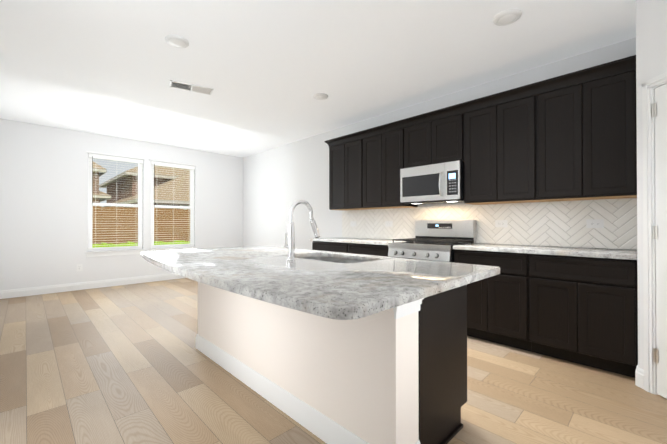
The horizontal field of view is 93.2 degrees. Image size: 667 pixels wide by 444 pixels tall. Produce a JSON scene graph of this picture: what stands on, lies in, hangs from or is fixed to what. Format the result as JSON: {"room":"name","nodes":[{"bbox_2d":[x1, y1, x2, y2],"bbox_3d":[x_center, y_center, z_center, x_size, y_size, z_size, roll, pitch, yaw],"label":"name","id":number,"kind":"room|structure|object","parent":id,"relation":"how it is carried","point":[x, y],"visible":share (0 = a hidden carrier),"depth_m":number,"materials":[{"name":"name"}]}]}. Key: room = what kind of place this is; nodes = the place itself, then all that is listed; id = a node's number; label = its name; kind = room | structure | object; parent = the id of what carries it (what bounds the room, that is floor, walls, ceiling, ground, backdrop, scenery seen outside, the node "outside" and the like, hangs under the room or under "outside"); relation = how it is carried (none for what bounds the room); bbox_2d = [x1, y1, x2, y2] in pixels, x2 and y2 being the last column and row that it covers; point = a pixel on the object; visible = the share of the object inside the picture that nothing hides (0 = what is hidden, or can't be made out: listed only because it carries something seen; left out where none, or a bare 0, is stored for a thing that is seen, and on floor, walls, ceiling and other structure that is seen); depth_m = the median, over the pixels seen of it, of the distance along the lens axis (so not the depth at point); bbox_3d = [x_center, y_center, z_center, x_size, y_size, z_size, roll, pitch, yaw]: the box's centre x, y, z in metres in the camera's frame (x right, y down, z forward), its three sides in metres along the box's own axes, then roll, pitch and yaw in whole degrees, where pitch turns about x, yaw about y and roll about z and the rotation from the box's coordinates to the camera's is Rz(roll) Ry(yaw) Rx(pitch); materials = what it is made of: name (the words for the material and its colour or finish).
{"room":"kitchen","nodes":[
{"label":"kitchen","id":0,"kind":"room"},
{"bbox_2d":[0,118,243,290],"bbox_3d":[-3.724,-0.195,6.235,4.140,2.755,0.140,0,-1,-44],"label":"wall","id":1,"kind":"structure","parent":0,"point":[44,169],"depth_m":5.39,"materials":[{"name":"white paint"}]},
{"bbox_2d":[77,264,82,270],"bbox_3d":[-4.398,0.792,5.467,0.080,0.124,0.006,0,-1,-44],"label":"outlet","id":2,"kind":"object","parent":1,"relation":"attached to","point":[79,267],"visible":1,"depth_m":5.47,"materials":[{"name":"white plastic"}]},
{"bbox_2d":[0,273,185,298],"bbox_3d":[-3.661,1.118,6.181,4.125,0.128,0.014,0,-1,-44],"label":"baseboard","id":3,"kind":"structure","parent":1,"relation":"attached to","point":[12,293],"depth_m":5.49,"materials":[{"name":"white"}]},
{"bbox_2d":[85,151,145,256],"bbox_3d":[-4.044,-0.312,5.885,0.930,1.863,0.165,0,-1,-44],"label":"window","id":4,"kind":"structure","parent":1,"relation":"in","point":[91,204],"depth_m":5.82,"materials":[{"name":"white plastic"}]},
{"bbox_2d":[88,153,142,248],"bbox_3d":[-4.037,-0.368,5.878,0.848,1.690,0.064,0,-1,-44],"label":"window blinds","id":5,"kind":"object","parent":4,"relation":"attached to","point":[112,158],"visible":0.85,"depth_m":5.85,"materials":[{"name":"white"}]},
{"bbox_2d":[149,159,196,250],"bbox_3d":[-3.336,-0.307,6.577,0.930,1.863,0.165,0,-1,-44],"label":"window","id":6,"kind":"structure","parent":1,"relation":"in","point":[191,205],"depth_m":6.59,"materials":[{"name":"white plastic"}]},
{"bbox_2d":[151,161,194,245],"bbox_3d":[-3.328,-0.364,6.569,0.848,1.690,0.064,0,-1,-44],"label":"window blinds","id":7,"kind":"object","parent":6,"relation":"attached to","point":[164,165],"visible":0.88,"depth_m":6.52,"materials":[{"name":"white"}]},
{"bbox_2d":[0,0,635,156],"bbox_3d":[-0.011,-1.628,2.438,4.435,0.060,10.775,0,-1,-44],"label":"ceiling","id":8,"kind":"structure","parent":0,"point":[266,70],"depth_m":3.06,"materials":[{"name":"white paint"}]},
{"bbox_2d":[165,34,188,47],"bbox_3d":[-1.379,-1.579,2.784,0.196,0.032,0.196,0,-1,-44],"label":"recessed light","id":9,"kind":"object","parent":8,"relation":"in","point":[176,41],"visible":1,"depth_m":2.75,"materials":[{"name":"white plastic"}]},
{"bbox_2d":[169,80,213,94],"bbox_3d":[-1.679,-1.585,3.735,0.460,0.008,0.200,0,0,-30],"label":"ceiling vent","id":10,"kind":"object","parent":8,"relation":"in","point":[190,87],"visible":1,"depth_m":3.73,"materials":[{"name":"white metal"}]},
{"bbox_2d":[313,93,327,99],"bbox_3d":[-0.162,-1.571,3.985,0.196,0.032,0.196,0,-1,-44],"label":"recessed light","id":11,"kind":"object","parent":8,"relation":"in","point":[320,96],"visible":1,"depth_m":3.94,"materials":[{"name":"white plastic"}]},
{"bbox_2d":[493,9,521,25],"bbox_3d":[1.354,-1.581,2.461,0.196,0.032,0.196,0,-1,-44],"label":"recessed light","id":12,"kind":"object","parent":8,"relation":"in","point":[507,17],"visible":0.94,"depth_m":2.43,"materials":[{"name":"white plastic"}]},
{"bbox_2d":[0,278,666,443],"bbox_3d":[-0.011,1.187,2.420,4.435,0.060,10.775,0,-1,-44],"label":"floor","id":13,"kind":"structure","parent":0,"point":[127,364],"depth_m":2.18,"materials":[{"name":"brown wood"}]},
{"bbox_2d":[312,241,345,252],"bbox_3d":[0.150,0.731,4.785,0.620,0.884,0.749,0,-1,-44],"label":"base cabinet","id":14,"kind":"object","parent":13,"relation":"on","point":[332,246],"depth_m":4.56,"materials":[{"name":"black wood"}]},
{"bbox_2d":[196,281,466,443],"bbox_3d":[-0.240,0.722,2.368,0.741,0.868,2.212,0,-1,-44],"label":"kitchen island","id":15,"kind":"object","parent":13,"relation":"on","point":[372,349],"depth_m":1.65,"materials":[{"name":"white paint"}]},
{"bbox_2d":[141,245,499,328],"bbox_3d":[-0.411,0.268,2.186,1.304,0.034,2.510,0,-1,-44],"label":"island countertop","id":16,"kind":"structure","parent":15,"relation":"on","point":[332,294],"depth_m":1.48,"materials":[{"name":"grey stone"}]},
{"bbox_2d":[284,200,319,260],"bbox_3d":[-0.210,0.051,2.136,0.273,0.398,0.096,0,-1,-44],"label":"faucet","id":17,"kind":"object","parent":16,"relation":"on","point":[290,240],"visible":1,"depth_m":2.04,"materials":[{"name":"silver metal"}]},
{"bbox_2d":[301,256,365,262],"bbox_3d":[-0.031,0.388,2.270,0.460,0.201,0.800,0,-1,-44],"label":"sink","id":18,"kind":"object","parent":16,"relation":"in","point":[335,260],"visible":0.1,"depth_m":2.55,"materials":[{"name":"silver metal"}]},
{"bbox_2d":[346,245,388,256],"bbox_3d":[0.662,0.727,4.261,0.620,0.884,0.715,0,-1,-44],"label":"base cabinet","id":19,"kind":"object","parent":13,"relation":"on","point":[377,250],"depth_m":4.04,"materials":[{"name":"black wood"}]},
{"bbox_2d":[310,237,405,244],"bbox_3d":[0.384,0.268,4.534,0.640,0.035,1.480,0,-1,-44],"label":"countertop","id":20,"kind":"structure","parent":19,"relation":"on","point":[345,241],"depth_m":4.27,"materials":[{"name":"grey stone"}]},
{"bbox_2d":[388,220,475,262],"bbox_3d":[1.133,0.570,3.684,0.728,1.190,0.762,0,-1,-44],"label":"stove","id":21,"kind":"object","parent":13,"relation":"on","point":[435,240],"visible":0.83,"depth_m":3.65,"materials":[{"name":"silver metal"}]},
{"bbox_2d":[454,249,525,349],"bbox_3d":[1.685,0.720,3.212,0.620,0.884,0.674,0,-1,-44],"label":"base cabinet","id":22,"kind":"object","parent":13,"relation":"on","point":[496,305],"depth_m":2.94,"materials":[{"name":"black wood"}]},
{"bbox_2d":[526,253,637,377],"bbox_3d":[2.161,0.717,2.725,0.620,0.884,0.687,0,-1,-44],"label":"base cabinet","id":23,"kind":"object","parent":13,"relation":"on","point":[578,305],"depth_m":2.49,"materials":[{"name":"black wood"}]},
{"bbox_2d":[454,243,636,260],"bbox_3d":[1.919,0.258,2.962,0.640,0.035,1.358,0,-1,-44],"label":"countertop","id":24,"kind":"structure","parent":23,"relation":"on","point":[551,251],"depth_m":2.71,"materials":[{"name":"grey stone"}]},
{"bbox_2d":[244,37,635,249],"bbox_3d":[0.261,-0.202,5.224,0.140,2.755,7.155,0,-1,-44],"label":"wall","id":25,"kind":"structure","parent":0,"point":[249,200],"depth_m":5.82,"materials":[{"name":"white paint"}]},
{"bbox_2d":[329,136,344,209],"bbox_3d":[0.164,-0.740,4.984,0.336,1.088,0.347,0,-1,-44],"label":"upper cabinet","id":26,"kind":"object","parent":25,"relation":"attached to","point":[336,146],"depth_m":4.87,"materials":[{"name":"brown wood"}]},
{"bbox_2d":[345,131,360,209],"bbox_3d":[0.407,-0.742,4.736,0.336,1.088,0.347,0,-1,-44],"label":"upper cabinet","id":27,"kind":"object","parent":25,"relation":"attached to","point":[352,142],"depth_m":4.63,"materials":[{"name":"brown wood"}]},
{"bbox_2d":[361,127,392,209],"bbox_3d":[0.649,-0.743,4.488,0.336,1.088,0.345,0,-1,-44],"label":"upper cabinet","id":28,"kind":"object","parent":25,"relation":"attached to","point":[370,138],"depth_m":4.39,"materials":[{"name":"brown wood"}]},
{"bbox_2d":[381,120,417,207],"bbox_3d":[0.890,-0.745,4.241,0.336,1.088,0.345,0,-1,-44],"label":"upper cabinet","id":29,"kind":"object","parent":25,"relation":"attached to","point":[390,132],"depth_m":4.15,"materials":[{"name":"brown wood"}]},
{"bbox_2d":[401,112,428,168],"bbox_3d":[1.143,-0.979,3.983,0.336,0.623,0.379,0,-1,-44],"label":"upper cabinet","id":30,"kind":"object","parent":25,"relation":"attached to","point":[415,129],"depth_m":3.89,"materials":[{"name":"brown wood"}]},
{"bbox_2d":[429,103,460,164],"bbox_3d":[1.408,-0.981,3.712,0.336,0.623,0.380,0,-1,-44],"label":"upper cabinet","id":31,"kind":"object","parent":25,"relation":"attached to","point":[444,123],"depth_m":3.61,"materials":[{"name":"brown wood"}]},
{"bbox_2d":[400,160,463,204],"bbox_3d":[1.224,-0.445,3.793,0.478,0.434,0.754,0,-1,-44],"label":"microwave","id":32,"kind":"object","parent":31,"relation":"attached to","point":[440,183],"visible":1,"depth_m":3.63,"materials":[{"name":"silver metal"}]},
{"bbox_2d":[461,95,496,204],"bbox_3d":[1.662,-0.750,3.450,0.336,1.088,0.344,0,-1,-44],"label":"upper cabinet","id":33,"kind":"object","parent":25,"relation":"attached to","point":[477,114],"depth_m":3.35,"materials":[{"name":"brown wood"}]},
{"bbox_2d":[342,198,636,249],"bbox_3d":[1.383,0.022,3.965,0.008,0.447,3.542,0,-1,-44],"label":"tile backsplash","id":34,"kind":"structure","parent":25,"relation":"attached to","point":[558,223],"depth_m":3.29,"materials":[{"name":"white tile"}]},
{"bbox_2d":[350,221,355,225],"bbox_3d":[0.318,0.029,5.044,0.006,0.080,0.124,0,-1,-44],"label":"outlet","id":35,"kind":"object","parent":34,"relation":"attached to","point":[352,223],"visible":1,"depth_m":5.05,"materials":[{"name":"white plastic"}]},
{"bbox_2d":[385,221,392,226],"bbox_3d":[0.800,0.026,4.550,0.006,0.080,0.124,0,-1,-44],"label":"outlet","id":36,"kind":"object","parent":34,"relation":"attached to","point":[388,223],"visible":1,"depth_m":4.55,"materials":[{"name":"white plastic"}]},
{"bbox_2d":[495,220,506,226],"bbox_3d":[1.848,0.019,3.477,0.006,0.080,0.124,0,-1,-44],"label":"outlet","id":37,"kind":"object","parent":34,"relation":"attached to","point":[500,223],"visible":1,"depth_m":3.48,"materials":[{"name":"white plastic"}]},
{"bbox_2d":[586,219,603,227],"bbox_3d":[2.406,0.015,2.904,0.006,0.080,0.124,0,-1,-44],"label":"outlet","id":38,"kind":"object","parent":34,"relation":"attached to","point":[594,223],"visible":1,"depth_m":2.90,"materials":[{"name":"white plastic"}]},
{"bbox_2d":[493,83,532,202],"bbox_3d":[1.902,-0.752,3.204,0.336,1.088,0.345,0,-1,-44],"label":"upper cabinet","id":39,"kind":"object","parent":25,"relation":"attached to","point":[513,108],"depth_m":3.11,"materials":[{"name":"brown wood"}]},
{"bbox_2d":[533,71,584,201],"bbox_3d":[2.143,-0.754,2.957,0.336,1.088,0.344,0,-1,-44],"label":"upper cabinet","id":40,"kind":"object","parent":25,"relation":"attached to","point":[572,136],"depth_m":2.85,"materials":[{"name":"brown wood"}]},
{"bbox_2d":[581,55,636,199],"bbox_3d":[2.383,-0.755,2.712,0.336,1.088,0.343,0,-1,-44],"label":"upper cabinet","id":41,"kind":"object","parent":25,"relation":"attached to","point":[608,90],"depth_m":2.60,"materials":[{"name":"brown wood"}]},
{"bbox_2d":[636,0,666,369],"bbox_3d":[2.412,-0.225,1.816,1.544,2.755,0.969,0,-1,-44],"label":"wall","id":42,"kind":"structure","parent":0,"point":[651,39],"depth_m":2.20,"materials":[{"name":"white paint"}]},
{"bbox_2d":[642,72,666,394],"bbox_3d":[2.201,0.092,1.733,0.138,2.121,0.902,0,0,1],"label":"door frame","id":43,"kind":"structure","parent":42,"relation":"attached to","point":[649,242],"depth_m":2.14,"materials":[{"name":"white wood"}]},
{"bbox_2d":[651,84,666,398],"bbox_3d":[2.157,0.122,1.735,0.573,2.037,0.580,0,-1,-44],"label":"pantry door","id":44,"kind":"structure","parent":42,"relation":"in","point":[659,114],"depth_m":2.07,"materials":[{"name":"white wood"}]},
{"label":"outside","id":45,"kind":"structure","parent":0,"visible":0},
{"bbox_3d":[-12.844,1.550,20.321,38.000,0.050,32.755,0,-1,-44],"label":"lawn","id":46,"kind":"structure","parent":45,"visible":0},
{"bbox_2d":[92,162,110,243],"bbox_3d":[-19.103,-1.299,17.447,9.900,5.610,9.050,0,-1,-44],"label":"house","id":47,"kind":"structure","parent":46,"relation":"on","point":[99,196],"depth_m":17.42,"materials":[{"name":"brick"}]},
{"bbox_2d":[92,206,188,247],"bbox_3d":[-6.787,0.448,12.730,14.054,2.054,0.610,0,-1,-44],"label":"fence","id":48,"kind":"object","parent":46,"relation":"on","point":[166,215],"depth_m":12.10,"materials":[{"name":"brown wood"}]},
{"bbox_2d":[99,166,189,217],"bbox_3d":[-9.564,-1.959,22.710,10.800,7.000,12.850,0,-1,-44],"label":"house","id":49,"kind":"structure","parent":46,"relation":"on","point":[169,197],"depth_m":18.12,"materials":[{"name":"brick"}]}
]}

